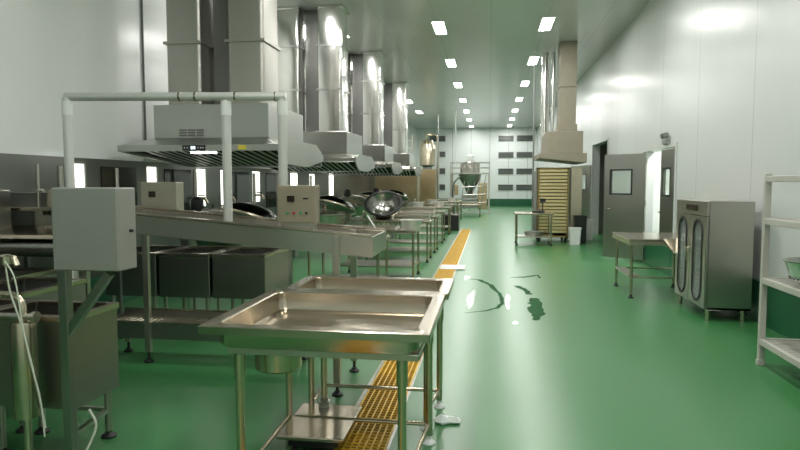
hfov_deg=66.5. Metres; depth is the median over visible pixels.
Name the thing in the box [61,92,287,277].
frame
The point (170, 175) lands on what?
window
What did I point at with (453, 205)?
work table
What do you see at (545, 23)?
diffuser
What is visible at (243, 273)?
tank
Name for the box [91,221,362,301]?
baseboard
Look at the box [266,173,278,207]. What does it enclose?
window
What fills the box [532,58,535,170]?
conduit pipe
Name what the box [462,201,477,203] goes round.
steel tray
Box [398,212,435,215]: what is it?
steel tray
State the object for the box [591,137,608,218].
trim
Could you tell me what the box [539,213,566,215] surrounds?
tray
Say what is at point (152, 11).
trim
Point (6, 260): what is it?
tap
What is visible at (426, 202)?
work table
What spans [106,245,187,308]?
tank
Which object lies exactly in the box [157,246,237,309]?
tank
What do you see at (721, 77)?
wall
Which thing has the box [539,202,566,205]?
tray
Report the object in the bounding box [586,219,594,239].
bin
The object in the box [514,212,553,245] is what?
table
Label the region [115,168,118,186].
pipe
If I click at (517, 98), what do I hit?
recessed light
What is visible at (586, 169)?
door
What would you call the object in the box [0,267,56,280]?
tank
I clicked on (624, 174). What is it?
door
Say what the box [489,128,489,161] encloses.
trim
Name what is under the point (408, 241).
shelf
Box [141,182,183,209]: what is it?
control box
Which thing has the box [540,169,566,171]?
tray
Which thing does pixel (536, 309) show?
puddle
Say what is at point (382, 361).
trim
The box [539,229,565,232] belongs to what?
tray
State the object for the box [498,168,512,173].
window
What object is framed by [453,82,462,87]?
recessed light
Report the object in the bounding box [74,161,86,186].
window
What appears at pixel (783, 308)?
baseboard
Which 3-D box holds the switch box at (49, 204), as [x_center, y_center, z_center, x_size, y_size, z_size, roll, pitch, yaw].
[-3.142,-0.246,5.686,0.180,0.158,0.207,1,4,8]
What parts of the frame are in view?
post, rail, post, post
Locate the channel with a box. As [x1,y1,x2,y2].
[117,307,307,359]
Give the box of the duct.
[541,51,555,135]
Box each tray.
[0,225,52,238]
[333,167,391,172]
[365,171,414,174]
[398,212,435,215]
[399,207,434,210]
[403,214,430,220]
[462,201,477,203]
[539,180,566,181]
[539,183,566,185]
[539,186,566,188]
[539,189,566,191]
[539,193,566,195]
[539,196,566,198]
[539,199,566,202]
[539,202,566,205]
[539,206,566,208]
[539,209,566,212]
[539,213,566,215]
[539,216,566,219]
[539,219,566,222]
[539,223,565,225]
[539,226,565,229]
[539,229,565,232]
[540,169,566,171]
[540,173,566,175]
[540,176,566,178]
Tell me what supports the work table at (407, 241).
on the floor
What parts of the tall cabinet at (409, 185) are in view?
door, door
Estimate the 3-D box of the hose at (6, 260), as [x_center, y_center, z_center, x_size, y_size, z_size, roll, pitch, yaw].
[-1.978,0.729,3.167,0.310,1.160,0.060,1,4,8]
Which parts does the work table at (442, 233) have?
leg, leg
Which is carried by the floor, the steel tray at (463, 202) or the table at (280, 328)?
the table at (280, 328)
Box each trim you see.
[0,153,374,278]
[140,0,166,139]
[329,229,470,449]
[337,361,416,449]
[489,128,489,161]
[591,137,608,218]
[642,142,677,232]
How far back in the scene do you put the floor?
5.00 m
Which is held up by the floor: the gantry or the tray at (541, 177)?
the gantry
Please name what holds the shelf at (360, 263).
attached to the work table at (360, 263)
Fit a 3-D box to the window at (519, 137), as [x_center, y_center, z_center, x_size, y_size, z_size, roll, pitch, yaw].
[7.968,-5.537,38.947,1.020,0.390,0.038,1,4,8]
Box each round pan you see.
[400,219,421,229]
[413,202,423,206]
[433,202,443,206]
[448,198,455,201]
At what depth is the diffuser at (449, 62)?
17.59 m
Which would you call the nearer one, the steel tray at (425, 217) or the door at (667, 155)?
the door at (667, 155)
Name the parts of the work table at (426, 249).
leg, leg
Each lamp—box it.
[191,152,216,153]
[660,132,669,144]
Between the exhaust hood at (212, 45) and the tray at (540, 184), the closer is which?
the exhaust hood at (212, 45)
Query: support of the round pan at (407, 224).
on the work table at (360, 263)
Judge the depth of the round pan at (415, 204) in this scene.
18.18 m
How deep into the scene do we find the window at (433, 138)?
39.74 m
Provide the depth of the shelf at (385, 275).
8.67 m
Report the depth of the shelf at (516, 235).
14.87 m
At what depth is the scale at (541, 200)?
15.02 m
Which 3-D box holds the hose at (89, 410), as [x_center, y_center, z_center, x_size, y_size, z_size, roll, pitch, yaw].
[-1.718,1.157,3.347,0.105,0.287,0.045,-3,5,-40]
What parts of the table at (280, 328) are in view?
leg, leg, support frame, leg, leg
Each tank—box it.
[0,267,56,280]
[0,277,87,300]
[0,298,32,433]
[0,300,118,449]
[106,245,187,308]
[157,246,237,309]
[211,247,288,309]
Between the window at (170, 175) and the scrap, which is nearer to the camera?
the scrap
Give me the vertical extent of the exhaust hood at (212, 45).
3.247 m
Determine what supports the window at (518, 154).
in the wall at (471, 141)
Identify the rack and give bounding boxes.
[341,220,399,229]
[531,167,568,241]
[755,174,799,368]
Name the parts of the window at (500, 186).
frame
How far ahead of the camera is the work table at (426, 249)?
11.86 m
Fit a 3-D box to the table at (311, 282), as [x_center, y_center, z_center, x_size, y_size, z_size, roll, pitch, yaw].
[-0.182,0.826,4.033,1.035,0.885,0.585,1,4,8]
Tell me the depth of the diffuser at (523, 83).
21.34 m
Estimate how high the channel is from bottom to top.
0.400 m
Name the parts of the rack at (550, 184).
panel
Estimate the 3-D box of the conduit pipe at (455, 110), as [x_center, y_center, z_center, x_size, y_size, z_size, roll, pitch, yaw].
[2.670,-4.230,29.299,0.042,2.578,0.044,1,4,8]
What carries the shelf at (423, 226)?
attached to the work table at (448, 208)
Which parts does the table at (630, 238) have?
leg, leg, leg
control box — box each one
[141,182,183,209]
[277,185,319,228]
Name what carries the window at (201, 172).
in the wall at (49, 49)
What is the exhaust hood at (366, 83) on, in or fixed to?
hanging from the ceiling
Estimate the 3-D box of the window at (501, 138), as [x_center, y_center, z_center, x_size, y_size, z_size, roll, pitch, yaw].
[6.805,-5.549,39.116,0.970,0.390,0.038,1,4,8]
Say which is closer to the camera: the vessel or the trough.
the trough
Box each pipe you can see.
[57,166,63,186]
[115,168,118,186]
[193,171,208,203]
[252,173,264,203]
[276,174,277,214]
[436,113,438,209]
[455,110,455,163]
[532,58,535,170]
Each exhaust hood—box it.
[117,0,322,167]
[271,3,374,171]
[327,51,402,174]
[363,82,421,175]
[534,41,586,164]
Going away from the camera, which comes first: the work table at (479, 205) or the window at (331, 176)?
the window at (331, 176)
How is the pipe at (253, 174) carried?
on the floor
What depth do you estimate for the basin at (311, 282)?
4.20 m
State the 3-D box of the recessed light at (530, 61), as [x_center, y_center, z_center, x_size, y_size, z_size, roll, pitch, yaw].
[3.783,-4.670,17.333,0.300,0.019,1.160,1,4,8]
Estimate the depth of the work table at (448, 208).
18.21 m
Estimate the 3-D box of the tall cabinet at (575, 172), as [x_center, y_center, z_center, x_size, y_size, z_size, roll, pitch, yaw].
[4.607,-0.566,16.205,0.280,1.950,1.000,1,4,8]
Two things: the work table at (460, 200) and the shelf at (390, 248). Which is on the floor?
the work table at (460, 200)
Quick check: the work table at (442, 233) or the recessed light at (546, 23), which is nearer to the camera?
the recessed light at (546, 23)
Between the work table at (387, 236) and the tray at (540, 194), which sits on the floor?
the work table at (387, 236)
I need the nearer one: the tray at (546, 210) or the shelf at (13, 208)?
the shelf at (13, 208)
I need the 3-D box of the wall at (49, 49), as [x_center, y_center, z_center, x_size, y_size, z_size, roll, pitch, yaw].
[-2.151,-3.162,18.327,0.200,3.170,44.000,1,4,8]
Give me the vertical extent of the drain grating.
0.010 m
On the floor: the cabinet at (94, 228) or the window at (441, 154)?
the cabinet at (94, 228)
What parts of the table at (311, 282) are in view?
leg, leg, leg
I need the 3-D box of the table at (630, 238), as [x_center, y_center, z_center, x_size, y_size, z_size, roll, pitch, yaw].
[3.566,0.548,8.503,0.940,0.810,1.260,1,4,8]
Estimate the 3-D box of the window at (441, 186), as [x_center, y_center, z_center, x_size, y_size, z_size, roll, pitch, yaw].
[2.768,-2.473,39.923,0.390,0.380,0.038,1,4,8]
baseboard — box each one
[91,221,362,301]
[444,199,531,205]
[639,245,799,338]
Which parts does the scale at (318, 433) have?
weighing plate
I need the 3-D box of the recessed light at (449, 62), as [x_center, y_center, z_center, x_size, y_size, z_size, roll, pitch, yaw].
[1.477,-4.694,17.669,0.300,0.019,1.160,1,4,8]
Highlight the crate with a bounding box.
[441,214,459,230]
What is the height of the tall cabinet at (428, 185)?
2.200 m
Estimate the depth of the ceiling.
15.46 m
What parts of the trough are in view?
leg, leg, leg, leg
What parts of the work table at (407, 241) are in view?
leg, leg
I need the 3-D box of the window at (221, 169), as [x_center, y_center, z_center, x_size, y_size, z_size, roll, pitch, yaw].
[-3.171,-0.672,10.892,0.034,0.670,0.260,1,4,8]
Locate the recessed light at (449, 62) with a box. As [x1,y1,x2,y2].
[444,58,456,66]
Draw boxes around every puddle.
[467,279,503,312]
[467,290,475,308]
[504,293,510,309]
[515,286,532,294]
[527,298,545,319]
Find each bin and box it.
[573,215,587,243]
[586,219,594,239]
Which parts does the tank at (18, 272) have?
tank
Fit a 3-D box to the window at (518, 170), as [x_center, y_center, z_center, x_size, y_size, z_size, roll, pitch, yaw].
[7.968,-3.438,39.095,1.020,0.380,0.038,1,4,8]
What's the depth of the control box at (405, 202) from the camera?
20.75 m
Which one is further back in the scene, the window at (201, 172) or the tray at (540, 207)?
the tray at (540, 207)
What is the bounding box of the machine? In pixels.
[0,164,122,338]
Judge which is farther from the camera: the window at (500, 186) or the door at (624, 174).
the window at (500, 186)
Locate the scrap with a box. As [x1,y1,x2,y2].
[434,414,460,424]
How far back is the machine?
5.57 m
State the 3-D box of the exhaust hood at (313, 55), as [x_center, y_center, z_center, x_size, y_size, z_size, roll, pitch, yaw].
[-1.717,-2.701,12.387,2.080,3.247,1.967,1,4,8]
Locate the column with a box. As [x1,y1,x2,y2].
[0,291,40,449]
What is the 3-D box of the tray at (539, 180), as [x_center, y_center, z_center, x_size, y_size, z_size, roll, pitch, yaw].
[3.994,-1.159,16.045,0.690,0.066,0.810,1,4,8]
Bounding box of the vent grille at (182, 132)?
[179,129,203,135]
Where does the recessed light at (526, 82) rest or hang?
in the ceiling
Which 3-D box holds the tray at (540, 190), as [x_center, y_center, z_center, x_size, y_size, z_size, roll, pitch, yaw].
[3.994,-0.899,16.064,0.690,0.066,0.810,1,4,8]
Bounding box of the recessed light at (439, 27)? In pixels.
[431,20,447,34]
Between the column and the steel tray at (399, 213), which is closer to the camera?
the column
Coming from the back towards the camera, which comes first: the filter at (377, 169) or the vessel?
the vessel
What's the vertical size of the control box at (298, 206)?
0.435 m
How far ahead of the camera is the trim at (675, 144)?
9.92 m
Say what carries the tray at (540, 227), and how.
on the rack at (550, 184)
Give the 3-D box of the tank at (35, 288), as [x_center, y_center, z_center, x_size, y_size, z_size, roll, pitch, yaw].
[-2.691,0.834,4.378,0.550,0.820,0.670,1,4,8]
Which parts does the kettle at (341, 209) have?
lid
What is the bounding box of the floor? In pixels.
[5,206,799,449]
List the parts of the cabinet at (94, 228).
post, door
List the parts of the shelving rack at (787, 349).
post, shelf frame, shelf frame, shelf frame, shelf frame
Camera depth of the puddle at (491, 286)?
8.31 m
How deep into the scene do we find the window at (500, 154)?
39.19 m
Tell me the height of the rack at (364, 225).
0.144 m
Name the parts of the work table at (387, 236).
leg, leg, leg, leg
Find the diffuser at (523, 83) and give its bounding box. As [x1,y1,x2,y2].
[521,81,528,85]
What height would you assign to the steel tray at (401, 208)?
0.090 m
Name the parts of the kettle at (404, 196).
lid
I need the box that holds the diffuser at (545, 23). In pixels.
[539,18,553,29]
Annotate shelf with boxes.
[11,206,51,210]
[320,274,386,276]
[340,260,418,267]
[383,246,430,251]
[388,239,437,243]
[396,232,444,234]
[421,225,449,227]
[515,234,550,237]
[615,266,638,276]
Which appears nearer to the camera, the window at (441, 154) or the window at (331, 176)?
the window at (331, 176)
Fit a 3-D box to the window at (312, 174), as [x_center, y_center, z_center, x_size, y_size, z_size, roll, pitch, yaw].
[-2.371,-1.058,16.360,0.034,0.670,0.560,1,4,8]
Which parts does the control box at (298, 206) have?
plate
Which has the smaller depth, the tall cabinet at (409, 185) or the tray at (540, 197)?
the tray at (540, 197)
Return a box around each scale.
[276,358,361,449]
[531,199,545,212]
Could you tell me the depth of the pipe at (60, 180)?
6.45 m
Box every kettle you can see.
[180,197,292,285]
[292,195,364,258]
[343,189,394,238]
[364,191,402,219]
[371,188,415,224]
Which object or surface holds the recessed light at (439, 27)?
in the ceiling
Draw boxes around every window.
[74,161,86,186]
[100,166,137,205]
[145,165,157,181]
[164,169,191,210]
[195,168,206,207]
[220,168,222,205]
[232,172,249,202]
[251,170,260,202]
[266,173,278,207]
[290,172,297,184]
[309,173,314,184]
[329,174,333,195]
[429,136,445,141]
[439,152,444,156]
[439,168,444,173]
[439,184,444,189]
[498,135,513,141]
[498,152,513,157]
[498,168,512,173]
[498,184,512,189]
[516,152,532,157]
[516,168,531,173]
[516,184,531,189]
[517,135,532,140]
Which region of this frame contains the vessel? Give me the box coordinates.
[420,133,438,198]
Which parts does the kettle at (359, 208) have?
motor, stirrer arm, lid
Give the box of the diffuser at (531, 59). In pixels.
[528,57,538,63]
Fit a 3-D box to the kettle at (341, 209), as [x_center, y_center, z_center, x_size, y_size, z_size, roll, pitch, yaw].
[-1.461,-0.004,12.499,1.343,1.350,1.279,-3,5,-35]
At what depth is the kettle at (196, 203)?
8.14 m
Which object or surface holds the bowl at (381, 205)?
on the work table at (426, 249)
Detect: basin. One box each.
[198,289,445,354]
[282,275,453,299]
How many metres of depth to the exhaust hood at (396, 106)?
21.19 m
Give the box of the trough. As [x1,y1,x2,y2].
[81,206,385,396]
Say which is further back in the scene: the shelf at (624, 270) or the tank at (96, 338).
the shelf at (624, 270)
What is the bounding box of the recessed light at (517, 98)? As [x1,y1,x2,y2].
[515,97,523,100]
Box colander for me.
[782,257,799,284]
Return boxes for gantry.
[450,155,489,213]
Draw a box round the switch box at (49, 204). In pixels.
[47,190,51,206]
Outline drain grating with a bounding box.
[334,229,470,449]
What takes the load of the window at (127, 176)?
in the wall at (49, 49)
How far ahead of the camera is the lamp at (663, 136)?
10.26 m
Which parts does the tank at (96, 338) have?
leg, leg, leg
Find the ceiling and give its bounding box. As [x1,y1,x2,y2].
[277,0,649,128]
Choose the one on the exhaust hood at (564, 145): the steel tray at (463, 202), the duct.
the duct
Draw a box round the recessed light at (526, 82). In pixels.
[520,80,529,85]
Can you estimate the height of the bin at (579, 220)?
0.700 m
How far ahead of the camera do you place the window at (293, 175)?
14.84 m
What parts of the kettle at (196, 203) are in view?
motor, stirrer arm, lid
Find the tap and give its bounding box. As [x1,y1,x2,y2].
[0,254,19,266]
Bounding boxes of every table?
[198,289,445,449]
[282,275,453,430]
[308,235,390,276]
[340,226,421,277]
[363,218,432,262]
[380,214,439,252]
[395,210,445,242]
[409,206,451,234]
[423,204,455,221]
[424,201,459,217]
[432,199,462,218]
[456,204,480,216]
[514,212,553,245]
[612,232,675,298]
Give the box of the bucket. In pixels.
[568,227,581,244]
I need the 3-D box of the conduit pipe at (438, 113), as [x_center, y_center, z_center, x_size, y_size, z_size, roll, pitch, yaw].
[1.888,-3.121,30.707,0.127,4.989,0.060,1,4,8]
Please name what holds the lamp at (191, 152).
attached to the exhaust hood at (212, 45)
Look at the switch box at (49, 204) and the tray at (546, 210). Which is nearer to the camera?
the switch box at (49, 204)
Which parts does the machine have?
leg, panel, leg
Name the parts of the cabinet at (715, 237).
door, door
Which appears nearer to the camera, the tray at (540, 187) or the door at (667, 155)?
the door at (667, 155)
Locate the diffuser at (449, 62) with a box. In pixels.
[446,59,455,66]
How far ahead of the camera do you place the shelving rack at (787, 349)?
5.06 m
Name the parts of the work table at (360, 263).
leg, leg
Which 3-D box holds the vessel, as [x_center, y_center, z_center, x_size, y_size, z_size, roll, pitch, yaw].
[1.527,-2.807,32.719,0.844,4.099,1.237,-1,4,-11]
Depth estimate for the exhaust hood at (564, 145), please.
15.05 m
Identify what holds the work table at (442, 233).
on the floor
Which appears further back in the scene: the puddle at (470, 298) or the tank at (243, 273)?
the puddle at (470, 298)
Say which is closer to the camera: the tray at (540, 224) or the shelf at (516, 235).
the shelf at (516, 235)
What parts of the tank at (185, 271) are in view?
leg, tank, leg, leg, leg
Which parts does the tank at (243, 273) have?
leg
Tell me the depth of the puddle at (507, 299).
7.93 m
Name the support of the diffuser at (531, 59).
attached to the recessed light at (530, 61)
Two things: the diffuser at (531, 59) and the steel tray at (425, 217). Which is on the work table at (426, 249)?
the steel tray at (425, 217)
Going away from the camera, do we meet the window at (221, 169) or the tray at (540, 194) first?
the window at (221, 169)
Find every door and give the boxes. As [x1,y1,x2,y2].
[581,165,590,218]
[602,153,647,259]
[658,148,674,232]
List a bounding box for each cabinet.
[51,187,136,449]
[375,176,419,206]
[420,169,436,209]
[567,166,581,238]
[674,199,754,321]
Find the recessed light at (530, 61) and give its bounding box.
[527,56,539,64]
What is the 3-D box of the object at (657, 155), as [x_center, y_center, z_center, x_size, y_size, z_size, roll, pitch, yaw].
[5.583,-0.717,10.885,1.500,3.000,4.200,1,4,8]
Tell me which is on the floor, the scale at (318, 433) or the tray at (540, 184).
the scale at (318, 433)
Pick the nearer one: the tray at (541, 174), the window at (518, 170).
the tray at (541, 174)
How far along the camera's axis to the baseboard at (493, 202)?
39.27 m
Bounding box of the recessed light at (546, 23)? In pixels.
[537,16,555,30]
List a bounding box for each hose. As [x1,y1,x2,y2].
[0,254,46,449]
[86,409,96,449]
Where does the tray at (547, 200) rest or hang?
on the rack at (550, 184)
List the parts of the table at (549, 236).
leg, leg, leg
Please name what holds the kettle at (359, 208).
on the floor
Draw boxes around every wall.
[0,0,416,174]
[417,128,536,198]
[537,0,799,278]
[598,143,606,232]
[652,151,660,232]
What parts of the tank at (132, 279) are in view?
tank, leg, leg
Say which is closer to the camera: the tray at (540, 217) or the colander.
the colander
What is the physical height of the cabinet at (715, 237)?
1.339 m
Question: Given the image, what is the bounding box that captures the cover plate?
[439,265,464,269]
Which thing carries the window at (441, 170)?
in the wall at (471, 141)
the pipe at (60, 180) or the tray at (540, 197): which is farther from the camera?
the tray at (540, 197)
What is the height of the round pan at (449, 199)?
0.150 m
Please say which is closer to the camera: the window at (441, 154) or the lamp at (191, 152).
the lamp at (191, 152)
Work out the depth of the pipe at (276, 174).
13.08 m
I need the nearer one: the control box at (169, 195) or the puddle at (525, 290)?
the control box at (169, 195)
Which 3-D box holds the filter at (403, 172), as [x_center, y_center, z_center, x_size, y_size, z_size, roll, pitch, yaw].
[-0.381,-1.865,21.625,1.980,0.180,1.740,1,4,8]
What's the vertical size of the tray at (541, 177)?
0.066 m
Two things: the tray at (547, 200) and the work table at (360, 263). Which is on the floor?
the work table at (360, 263)
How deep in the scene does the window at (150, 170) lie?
8.59 m
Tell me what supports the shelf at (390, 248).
attached to the work table at (426, 249)
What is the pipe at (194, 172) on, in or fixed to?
on the floor
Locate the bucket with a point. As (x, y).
(574, 232)
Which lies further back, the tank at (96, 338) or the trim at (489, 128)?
the trim at (489, 128)
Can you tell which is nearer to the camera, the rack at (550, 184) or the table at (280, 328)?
the table at (280, 328)
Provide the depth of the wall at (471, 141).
39.41 m
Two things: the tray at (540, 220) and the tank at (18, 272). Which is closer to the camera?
the tank at (18, 272)
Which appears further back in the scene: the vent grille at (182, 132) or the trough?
the vent grille at (182, 132)
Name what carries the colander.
on the shelving rack at (787, 349)
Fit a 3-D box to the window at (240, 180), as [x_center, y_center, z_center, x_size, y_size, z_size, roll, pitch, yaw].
[-3.042,-0.640,11.645,0.012,0.740,0.850,1,4,8]
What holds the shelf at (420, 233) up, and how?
attached to the work table at (442, 233)
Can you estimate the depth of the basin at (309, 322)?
3.22 m
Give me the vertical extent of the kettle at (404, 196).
1.350 m
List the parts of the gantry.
leg, railing, motor, leg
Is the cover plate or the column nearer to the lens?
the column

